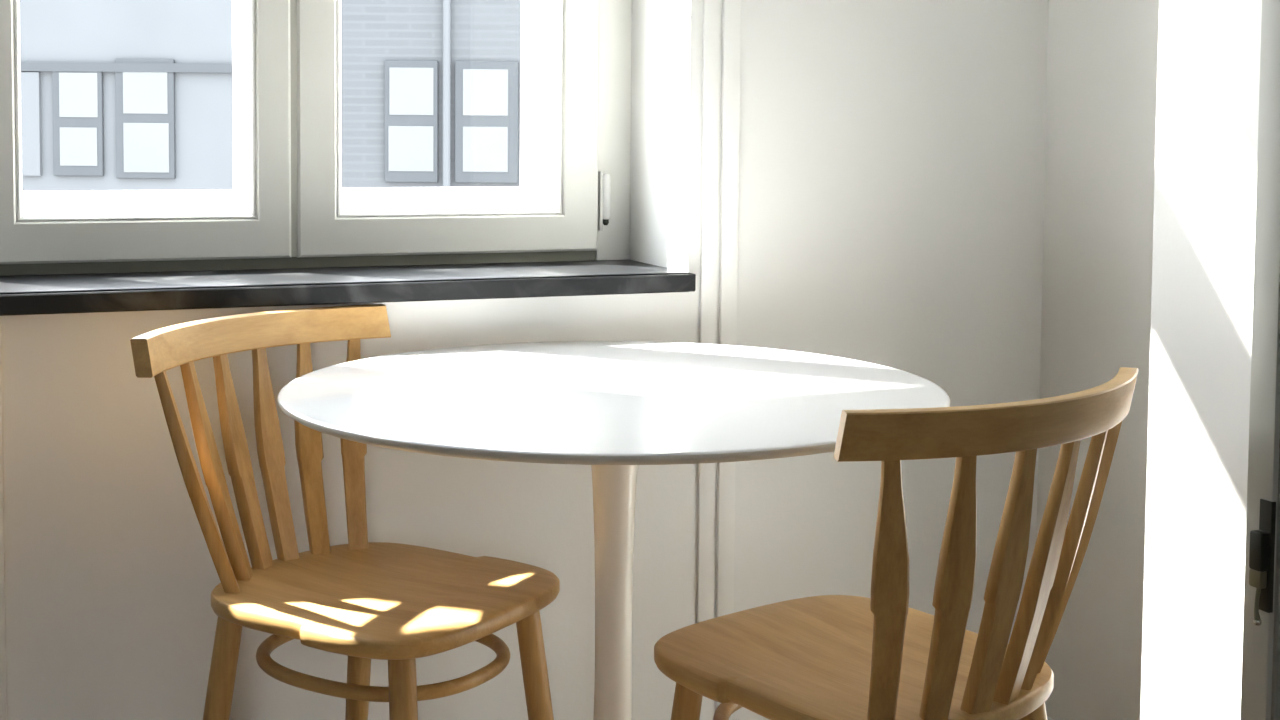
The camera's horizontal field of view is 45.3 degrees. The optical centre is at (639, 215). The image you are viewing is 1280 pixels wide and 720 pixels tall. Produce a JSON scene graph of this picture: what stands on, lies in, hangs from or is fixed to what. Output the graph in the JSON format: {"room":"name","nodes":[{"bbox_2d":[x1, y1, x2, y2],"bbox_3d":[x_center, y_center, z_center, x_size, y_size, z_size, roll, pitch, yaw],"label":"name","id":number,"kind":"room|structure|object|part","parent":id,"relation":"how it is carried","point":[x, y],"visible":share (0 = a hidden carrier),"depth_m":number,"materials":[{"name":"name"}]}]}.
{"room":"dining room","nodes":[
{"label":"dining room","id":0,"kind":"room"},
{"bbox_2d":[0,0,1048,719],"bbox_3d":[-1.179,-0.392,2.029,4.550,2.650,0.318,-1,3,-22],"label":"wall","id":1,"kind":"structure","parent":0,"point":[892,152],"depth_m":2.43,"materials":[{"name":"paint"}]},
{"bbox_2d":[0,0,695,315],"bbox_3d":[-0.810,-0.611,2.211,1.776,1.466,0.434,-1,3,-22],"label":"window","id":2,"kind":"structure","parent":1,"relation":"attached to","point":[287,232],"depth_m":2.41,"materials":[{"name":"paint"}]},
{"bbox_3d":[-0.790,-0.443,2.397,0.365,0.982,0.124,-1,3,-22],"label":"sash","id":3,"kind":"part","parent":2,"relation":"part of","materials":[{"name":"glass"}]},
{"bbox_3d":[-0.792,0.108,2.190,1.776,0.028,0.304,-1,3,-22],"label":"sill","id":4,"kind":"part","parent":2,"relation":"part of","materials":[{"name":"black stone"}]},
{"bbox_3d":[-0.336,-0.450,2.581,0.394,0.982,0.124,-1,3,-22],"label":"sash","id":5,"kind":"part","parent":2,"relation":"part of","materials":[{"name":"glass"}]},
{"bbox_3d":[-0.838,-0.618,2.331,1.736,1.466,0.120,-1,3,-22],"label":"frame","id":6,"kind":"part","parent":2,"relation":"part of","materials":[{"name":"paint"}]},
{"bbox_2d":[1036,0,1261,719],"bbox_3d":[0.969,-0.378,2.101,0.515,2.650,1.200,-1,3,-22],"label":"wall","id":7,"kind":"structure","parent":0,"point":[1152,106],"depth_m":2.09,"materials":[{"name":"paint"}]},
{"bbox_2d":[1240,0,1279,719],"bbox_3d":[0.738,-0.073,1.485,0.352,2.095,0.038,-1,3,-22],"label":"door","id":8,"kind":"structure","parent":7,"relation":"in","point":[1260,683],"depth_m":1.44,"materials":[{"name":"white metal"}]},
{"bbox_3d":[0.579,0.364,1.439,0.007,0.034,0.006,-1,3,-22],"label":"latch lever","id":9,"kind":"part","parent":8,"relation":"part of","materials":[{"name":"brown metal"}]},
{"bbox_3d":[0.751,-0.073,1.473,0.330,2.085,0.005,-1,3,-22],"label":"panel","id":10,"kind":"part","parent":8,"relation":"part of","materials":[{"name":"grey"}]},
{"bbox_3d":[-0.141,1.142,-0.477,4.550,0.120,5.900,-1,3,-22],"label":"floor","id":11,"kind":"structure","parent":0,"visible":0},
{"bbox_2d":[130,304,559,719],"bbox_3d":[-0.358,0.544,1.966,0.467,0.804,0.455,2,4,31],"label":"dining chair","id":12,"kind":"object","parent":11,"relation":"on","point":[362,600],"visible":1,"depth_m":1.96,"materials":[{"name":"brown wood"}]},
{"bbox_3d":[-0.541,0.712,1.924,0.096,0.471,0.033,1,3,2],"label":"leg","id":13,"kind":"part","parent":12,"relation":"part of","materials":[{"name":"brown wood"}]},
{"bbox_3d":[-0.512,0.159,2.040,0.101,0.046,0.455,2,4,31],"label":"rail","id":14,"kind":"part","parent":12,"relation":"part of","materials":[{"name":"brown wood"}]},
{"bbox_3d":[-0.398,0.700,2.159,0.033,0.471,0.096,-1,4,-29],"label":"leg","id":15,"kind":"part","parent":12,"relation":"part of","materials":[{"name":"brown wood"}]},
{"bbox_3d":[-0.327,0.478,1.944,0.395,0.024,0.362,2,4,31],"label":"seat","id":16,"kind":"part","parent":12,"relation":"part of","materials":[{"name":"brown wood"}]},
{"bbox_3d":[-0.266,0.723,1.758,0.033,0.470,0.088,-1,3,-25],"label":"leg","id":17,"kind":"part","parent":12,"relation":"part of","materials":[{"name":"brown wood"}]},
{"bbox_3d":[-0.123,0.712,1.993,0.088,0.470,0.033,0,3,-3],"label":"leg","id":18,"kind":"part","parent":12,"relation":"part of","materials":[{"name":"brown wood"}]},
{"bbox_2d":[278,341,949,719],"bbox_3d":[-0.034,0.579,1.925,0.816,0.739,0.816,2,4,27],"label":"pedestal table","id":19,"kind":"object","parent":11,"relation":"on","point":[614,408],"visible":0.98,"depth_m":1.85,"materials":[{"name":"white plastic"}]},
{"bbox_2d":[654,367,1137,719],"bbox_3d":[0.261,0.565,1.669,0.455,0.804,0.467,-2,4,-39],"label":"dining chair","id":20,"kind":"object","parent":11,"relation":"on","point":[823,657],"visible":1,"depth_m":1.52,"materials":[{"name":"brown wood"}]},
{"bbox_3d":[0.031,0.727,1.743,0.088,0.470,0.033,1,3,17],"label":"leg","id":21,"kind":"part","parent":20,"relation":"part of","materials":[{"name":"brown wood"}]},
{"bbox_3d":[0.239,0.496,1.694,0.362,0.024,0.395,-2,4,-39],"label":"seat","id":22,"kind":"part","parent":20,"relation":"part of","materials":[{"name":"brown wood"}]},
{"bbox_3d":[0.379,0.196,1.506,0.455,0.046,0.101,-2,4,-39],"label":"rail","id":23,"kind":"part","parent":20,"relation":"part of","materials":[{"name":"brown wood"}]},
{"bbox_3d":[0.448,0.734,1.665,0.096,0.471,0.033,2,3,22],"label":"leg","id":24,"kind":"part","parent":20,"relation":"part of","materials":[{"name":"brown wood"}]},
{"label":"outside","id":25,"kind":"structure","parent":0,"visible":0},
{"bbox_3d":[-11.845,5.451,29.394,80.000,0.200,57.300,-1,3,-22],"label":"ground","id":26,"kind":"structure","parent":25,"visible":0},
{"bbox_2d":[20,0,520,190],"bbox_3d":[-2.658,1.540,17.032,28.281,9.119,6.160,0,3,0],"label":"building","id":27,"kind":"structure","parent":26,"relation":"on","point":[117,95],"depth_m":13.89,"materials":[{"name":"brick"}]},
{"bbox_3d":[-5.054,-1.088,13.820,0.347,0.401,0.026,0,3,0],"label":"pane","id":28,"kind":"part","parent":27,"relation":"part of","materials":[{"name":"white glass"}]},
{"bbox_3d":[-5.063,-0.624,13.846,0.338,0.347,0.026,0,3,0],"label":"pane","id":29,"kind":"part","parent":27,"relation":"part of","materials":[{"name":"white glass"}]},
{"bbox_3d":[-4.452,-1.138,13.817,0.401,0.438,0.026,0,3,0],"label":"pane","id":30,"kind":"part","parent":27,"relation":"part of","materials":[{"name":"white glass"}]},
{"bbox_3d":[-4.452,-0.614,13.846,0.410,0.447,0.026,0,3,0],"label":"pane","id":31,"kind":"part","parent":27,"relation":"part of","materials":[{"name":"white glass"}]},
{"bbox_3d":[-2.080,-0.609,13.945,0.410,0.410,0.026,0,3,0],"label":"pane","id":32,"kind":"part","parent":27,"relation":"part of","materials":[{"name":"white glass"}]},
{"bbox_3d":[-2.071,-1.128,13.917,0.401,0.429,0.026,0,3,0],"label":"pane","id":33,"kind":"part","parent":27,"relation":"part of","materials":[{"name":"white glass"}]},
{"bbox_3d":[-1.405,-0.604,13.945,0.410,0.410,0.026,0,3,0],"label":"pane","id":34,"kind":"part","parent":27,"relation":"part of","materials":[{"name":"white glass"}]},
{"bbox_3d":[-1.400,-1.118,13.917,0.410,0.420,0.026,0,3,0],"label":"pane","id":35,"kind":"part","parent":27,"relation":"part of","materials":[{"name":"white glass"}]}
]}

